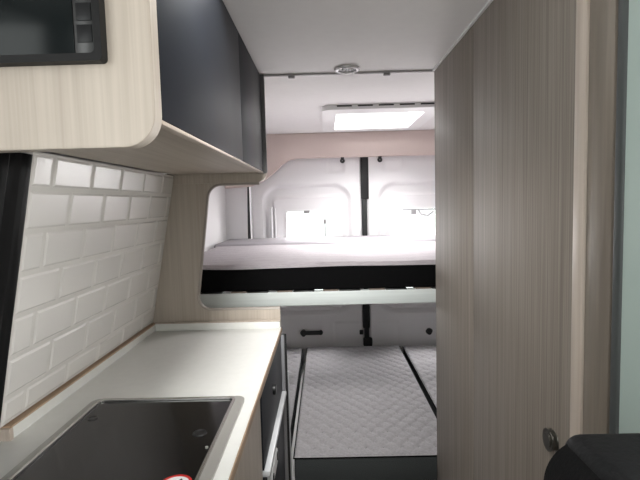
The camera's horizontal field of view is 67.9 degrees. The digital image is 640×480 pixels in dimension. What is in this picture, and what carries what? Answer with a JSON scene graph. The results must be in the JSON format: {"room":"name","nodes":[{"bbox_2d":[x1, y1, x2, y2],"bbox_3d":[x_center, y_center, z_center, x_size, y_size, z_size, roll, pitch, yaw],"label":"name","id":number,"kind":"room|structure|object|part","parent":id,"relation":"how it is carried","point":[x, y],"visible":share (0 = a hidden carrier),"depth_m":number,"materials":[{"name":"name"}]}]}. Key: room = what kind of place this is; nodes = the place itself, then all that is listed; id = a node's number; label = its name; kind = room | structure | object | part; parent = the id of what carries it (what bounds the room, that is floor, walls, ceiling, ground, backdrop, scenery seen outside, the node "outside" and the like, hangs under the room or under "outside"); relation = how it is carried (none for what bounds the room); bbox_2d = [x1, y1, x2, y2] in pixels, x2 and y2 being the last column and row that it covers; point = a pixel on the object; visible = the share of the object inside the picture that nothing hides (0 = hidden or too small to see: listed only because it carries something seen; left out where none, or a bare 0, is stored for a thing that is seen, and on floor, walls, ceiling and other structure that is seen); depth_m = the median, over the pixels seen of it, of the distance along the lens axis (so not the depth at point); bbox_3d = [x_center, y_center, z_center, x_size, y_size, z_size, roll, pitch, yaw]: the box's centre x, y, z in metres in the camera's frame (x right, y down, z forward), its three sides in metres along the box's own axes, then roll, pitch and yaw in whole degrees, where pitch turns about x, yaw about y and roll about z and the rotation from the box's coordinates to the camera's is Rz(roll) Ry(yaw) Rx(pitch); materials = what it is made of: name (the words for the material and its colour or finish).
{"room":"vehicle interior","nodes":[
{"label":"vehicle interior","id":0,"kind":"room"},
{"bbox_2d":[20,152,164,173],"bbox_3d":[-0.675,0.353,1.458,0.200,1.873,0.880,-1,4,1],"label":"wall","id":1,"kind":"structure","parent":0,"point":[52,153],"depth_m":1.29,"materials":[{"name":"white"}]},
{"bbox_2d":[0,152,172,427],"bbox_3d":[-0.621,0.072,1.410,0.126,0.571,0.888,-1,4,1],"label":"tile backsplash","id":2,"kind":"structure","parent":1,"relation":"attached to","point":[94,234],"depth_m":1.21,"materials":[{"name":"white tile"}]},
{"bbox_2d":[0,0,266,183],"bbox_3d":[-0.434,-0.371,1.229,0.444,0.404,1.181,-1,4,1],"label":"upper cabinet","id":3,"kind":"object","parent":1,"relation":"attached to","point":[179,93],"visible":0.91,"depth_m":0.71,"materials":[{"name":"brown wood"}]},
{"bbox_2d":[0,152,32,421],"bbox_3d":[-0.623,0.126,0.725,0.124,0.557,0.482,-1,4,1],"label":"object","id":4,"kind":"object","parent":3,"relation":"hanging from","point":[15,168],"visible":0.94,"depth_m":0.93,"materials":[{"name":"black fabric"}]},
{"bbox_2d":[0,0,107,66],"bbox_3d":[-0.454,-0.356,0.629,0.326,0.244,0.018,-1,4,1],"label":"microwave","id":5,"kind":"object","parent":3,"relation":"attached to","point":[32,32],"visible":1,"depth_m":0.63,"materials":[{"name":"black plastic"}]},
{"bbox_3d":[-0.468,-0.356,0.631,0.278,0.224,0.012,-1,4,1],"label":"door","id":6,"kind":"part","parent":5,"relation":"part of","materials":[{"name":"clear glass"}]},
{"bbox_3d":[-0.315,-0.360,0.628,0.026,0.224,0.013,-1,4,1],"label":"control panel","id":7,"kind":"part","parent":5,"relation":"part of","materials":[{"name":"black plastic"}]},
{"bbox_3d":[-0.446,-0.326,0.656,0.431,0.404,0.030,-1,4,1],"label":"panel","id":8,"kind":"part","parent":3,"relation":"part of","materials":[{"name":"brown wood"}]},
{"bbox_3d":[-0.235,-0.379,1.006,0.015,0.359,0.676,-1,4,1],"label":"door","id":9,"kind":"part","parent":3,"relation":"part of","materials":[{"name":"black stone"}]},
{"bbox_3d":[-0.400,-0.418,1.810,0.381,0.402,0.014,-1,4,1],"label":"panel","id":10,"kind":"part","parent":3,"relation":"part of","materials":[{"name":"brown wood"}]},
{"bbox_3d":[-0.230,-0.423,1.571,0.015,0.359,0.451,-1,4,1],"label":"door","id":11,"kind":"part","parent":3,"relation":"part of","materials":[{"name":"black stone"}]},
{"bbox_2d":[165,173,228,307],"bbox_3d":[-0.693,0.252,2.765,0.060,1.873,1.740,-1,4,1],"label":"wall","id":12,"kind":"structure","parent":0,"point":[216,218],"depth_m":3.13,"materials":[{"name":"white"}]},
{"bbox_2d":[226,187,247,291],"bbox_3d":[-0.590,0.207,3.497,0.170,1.844,0.050,-1,4,1],"label":"wall panel","id":13,"kind":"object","parent":12,"relation":"attached to","point":[236,198],"depth_m":3.44,"materials":[{"name":"white paint"}]},
{"bbox_2d":[249,198,250,238],"bbox_3d":[-0.522,0.222,3.539,0.065,1.804,0.028,-1,4,1],"label":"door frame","id":14,"kind":"structure","parent":12,"relation":"attached to","point":[249,198],"depth_m":3.50,"materials":[{"name":"black metal"}]},
{"bbox_2d":[247,157,372,362],"bbox_3d":[-0.073,0.224,3.492,0.896,1.784,0.094,-1,4,1],"label":"door","id":15,"kind":"structure","parent":12,"relation":"in","point":[330,185],"depth_m":3.46,"materials":[{"name":"white paint"}]},
{"bbox_3d":[-0.338,-0.040,3.461,0.044,0.401,0.021,-4,5,-28],"label":"grab rail","id":16,"kind":"part","parent":15,"relation":"part of","materials":[{"name":"white plastic"}]},
{"bbox_3d":[-0.061,0.684,3.498,0.169,0.048,0.035,-1,4,1],"label":"release handle","id":17,"kind":"part","parent":15,"relation":"part of","materials":[{"name":"black plastic"}]},
{"bbox_2d":[200,287,435,307],"bbox_3d":[0.319,0.195,2.707,1.997,0.094,1.428,-1,4,1],"label":"raised bed","id":18,"kind":"object","parent":12,"relation":"attached to","point":[397,294],"visible":0.26,"depth_m":2.00,"materials":[{"name":"metal"}]},
{"bbox_2d":[201,241,435,291],"bbox_3d":[0.316,0.106,2.470,1.946,0.118,0.949,-1,4,1],"label":"mattress","id":19,"kind":"object","parent":18,"relation":"on","point":[367,264],"visible":0.52,"depth_m":2.01,"materials":[{"name":"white fabric"}]},
{"bbox_2d":[214,234,434,247],"bbox_3d":[0.316,0.048,3.179,1.958,0.124,0.464,-1,4,1],"label":"cushion","id":20,"kind":"object","parent":18,"relation":"on","point":[412,237],"visible":0.27,"depth_m":3.06,"materials":[{"name":"grey fabric"}]},
{"bbox_2d":[225,130,434,188],"bbox_3d":[0.324,-0.575,3.357,2.000,0.369,0.070,-1,4,1],"label":"wall panel","id":21,"kind":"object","parent":12,"relation":"attached to","point":[281,148],"depth_m":3.32,"materials":[{"name":"beige fabric"}]},
{"bbox_2d":[223,0,488,133],"bbox_3d":[0.277,-0.600,1.054,2.160,0.040,5.000,-1,4,1],"label":"ceiling","id":22,"kind":"structure","parent":0,"point":[388,38],"depth_m":1.51,"materials":[{"name":"white plastic"}]},
{"bbox_2d":[334,64,359,73],"bbox_3d":[0.099,-0.625,1.738,0.095,0.014,0.095,-1,4,1],"label":"recessed light","id":23,"kind":"object","parent":22,"relation":"in","point":[342,69],"visible":1,"depth_m":1.73,"materials":[{"name":"silver metal"}]},
{"bbox_2d":[264,70,433,76],"bbox_3d":[-0.082,-0.625,1.798,1.028,0.007,0.010,-1,4,1],"label":"trim","id":24,"kind":"structure","parent":22,"relation":"attached to","point":[403,71],"depth_m":1.79,"materials":[{"name":"grey plastic"}]},
{"bbox_2d":[322,102,434,131],"bbox_3d":[0.323,-0.731,2.743,0.620,0.084,0.732,-1,4,1],"label":"skylight","id":25,"kind":"object","parent":22,"relation":"attached to","point":[419,113],"visible":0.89,"depth_m":2.81,"materials":[{"name":"white plastic"}]},
{"bbox_2d":[433,0,492,70],"bbox_3d":[0.420,-0.588,1.146,0.006,0.006,1.285,-1,4,1],"label":"trim","id":26,"kind":"structure","parent":22,"relation":"attached to","point":[489,2],"depth_m":1.38,"materials":[{"name":"white plastic"}]},
{"bbox_3d":[0.327,1.312,1.203,2.160,0.050,5.000,-1,4,1],"label":"floor","id":27,"kind":"structure","parent":0,"visible":0},
{"bbox_2d":[152,174,280,326],"bbox_3d":[-0.426,0.493,1.897,0.550,1.507,0.017,-1,4,1],"label":"partition panel","id":28,"kind":"object","parent":27,"relation":"on","point":[180,279],"visible":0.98,"depth_m":1.86,"materials":[{"name":"brown wood"}]},
{"bbox_2d":[234,334,291,479],"bbox_3d":[-0.394,0.863,1.208,0.542,0.878,1.406,-1,4,1],"label":"base cabinet","id":29,"kind":"object","parent":27,"relation":"on","point":[266,455],"visible":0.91,"depth_m":1.47,"materials":[{"name":"brown wood"}]},
{"bbox_2d":[0,319,281,479],"bbox_3d":[-0.419,0.400,1.168,0.525,0.052,1.418,-1,4,1],"label":"countertop","id":30,"kind":"structure","parent":29,"relation":"on","point":[233,357],"depth_m":1.35,"materials":[{"name":"white laminate"}]},
{"bbox_2d":[0,396,243,479],"bbox_3d":[-0.380,0.419,0.918,0.382,0.010,0.558,-1,4,1],"label":"cooktop","id":31,"kind":"object","parent":30,"relation":"in","point":[159,438],"visible":1,"depth_m":0.97,"materials":[{"name":"black glass"}]},
{"bbox_3d":[-0.161,0.857,0.902,0.014,0.828,0.802,-1,4,1],"label":"panel","id":32,"kind":"part","parent":29,"relation":"part of","materials":[{"name":"brown wood"}]},
{"bbox_3d":[-0.161,0.500,1.562,0.018,0.214,0.557,-1,4,1],"label":"door","id":33,"kind":"part","parent":29,"relation":"part of","materials":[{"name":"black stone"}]},
{"bbox_3d":[-0.144,0.683,1.434,0.018,0.053,0.170,-1,4,1],"label":"pull handle","id":34,"kind":"part","parent":29,"relation":"part of","materials":[{"name":"white plastic"}]},
{"bbox_3d":[-0.150,0.917,1.594,0.018,0.580,0.557,-1,4,1],"label":"door","id":35,"kind":"part","parent":29,"relation":"part of","materials":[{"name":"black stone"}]},
{"bbox_3d":[-0.150,0.617,1.571,0.034,0.018,0.557,-1,4,1],"label":"rail","id":36,"kind":"part","parent":29,"relation":"part of","materials":[{"name":"grey metal"}]},
{"bbox_3d":[-0.149,0.486,1.544,0.014,0.034,0.034,-1,4,1],"label":"knob","id":37,"kind":"part","parent":29,"relation":"part of","materials":[{"name":"black plastic"}]},
{"bbox_3d":[-0.143,0.805,1.878,0.030,0.876,0.013,-1,4,1],"label":"corner post","id":38,"kind":"part","parent":29,"relation":"part of","materials":[{"name":"grey metal"}]},
{"bbox_3d":[-0.135,0.879,1.907,0.042,0.722,0.009,-1,4,1],"label":"post","id":39,"kind":"part","parent":29,"relation":"part of","materials":[{"name":"silver metal"}]},
{"bbox_2d":[291,363,304,479],"bbox_3d":[0.348,1.057,2.763,1.980,0.210,1.490,-1,4,1],"label":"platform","id":40,"kind":"object","parent":27,"relation":"on","point":[301,380],"visible":0.02,"depth_m":2.51,"materials":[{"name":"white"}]},
{"bbox_2d":[287,348,302,446],"bbox_3d":[-0.384,0.910,2.745,0.511,0.120,1.486,-1,4,1],"label":"bench cushion","id":41,"kind":"object","parent":40,"relation":"on","point":[294,355],"visible":0.09,"depth_m":2.92,"materials":[{"name":"grey fabric"}]},
{"bbox_2d":[293,345,436,479],"bbox_3d":[0.236,0.893,2.728,0.681,0.125,1.506,-1,4,1],"label":"bench cushion","id":42,"kind":"object","parent":40,"relation":"on","point":[364,414],"visible":0.98,"depth_m":2.30,"materials":[{"name":"grey fabric"}]},
{"bbox_2d":[403,345,436,415],"bbox_3d":[0.956,0.877,2.720,0.721,0.120,1.506,-1,4,1],"label":"bench cushion","id":43,"kind":"object","parent":40,"relation":"on","point":[421,359],"visible":0.09,"depth_m":3.03,"materials":[{"name":"grey fabric"}]},
{"bbox_2d":[434,0,617,479],"bbox_3d":[0.830,0.326,1.297,0.788,1.870,1.126,-1,4,1],"label":"wardrobe","id":44,"kind":"object","parent":27,"relation":"on","point":[525,101],"visible":0.91,"depth_m":1.02,"materials":[{"name":"beige wood"}]},
{"bbox_3d":[0.461,0.309,1.630,0.018,1.870,0.466,-1,4,1],"label":"panel","id":45,"kind":"part","parent":44,"relation":"part of","materials":[{"name":"beige wood"}]},
{"bbox_3d":[0.457,0.346,1.120,0.018,1.860,0.552,-1,4,1],"label":"door","id":46,"kind":"part","parent":44,"relation":"part of","materials":[{"name":"beige wood"}]},
{"bbox_3d":[0.440,0.382,0.909,0.014,0.043,0.043,-1,4,1],"label":"knob","id":47,"kind":"part","parent":44,"relation":"part of","materials":[{"name":"grey metal"}]},
{"bbox_3d":[0.453,0.377,0.773,0.018,1.870,0.067,-1,4,1],"label":"panel","id":48,"kind":"part","parent":44,"relation":"part of","materials":[{"name":"beige wood"}]},
{"bbox_2d":[544,433,639,479],"bbox_3d":[0.491,0.786,0.285,0.514,1.130,0.575,-1,4,1],"label":"seat","id":49,"kind":"object","parent":27,"relation":"on","point":[583,456],"visible":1,"depth_m":0.48,"materials":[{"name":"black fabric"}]},
{"bbox_3d":[0.488,0.545,0.497,0.514,0.671,0.115,-1,4,1],"label":"backrest","id":50,"kind":"part","parent":49,"relation":"part of","materials":[{"name":"black fabric"}]},
{"bbox_2d":[609,0,639,433],"bbox_3d":[0.452,0.386,0.651,0.018,1.870,0.176,-1,4,1],"label":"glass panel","id":51,"kind":"object","parent":27,"relation":"on","point":[624,413],"visible":1,"depth_m":0.67,"materials":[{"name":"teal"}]},
{"bbox_3d":[0.453,0.380,0.726,0.018,1.870,0.025,-1,4,1],"label":"frame","id":52,"kind":"part","parent":51,"relation":"part of","materials":[{"name":"grey metal"}]},
{"bbox_3d":[0.452,0.387,0.638,0.012,1.870,0.151,-1,4,1],"label":"glass","id":53,"kind":"part","parent":51,"relation":"part of","materials":[{"name":"grey"}]},
{"bbox_3d":[1.344,0.261,1.964,0.090,1.873,3.300,-1,4,1],"label":"wall","id":54,"kind":"structure","parent":0,"visible":0},
{"bbox_2d":[367,155,435,351],"bbox_3d":[0.759,0.202,3.496,0.821,1.784,0.091,-1,4,3],"label":"door","id":55,"kind":"structure","parent":54,"relation":"in","point":[397,184],"depth_m":3.46,"materials":[{"name":"white paint"}]}
]}

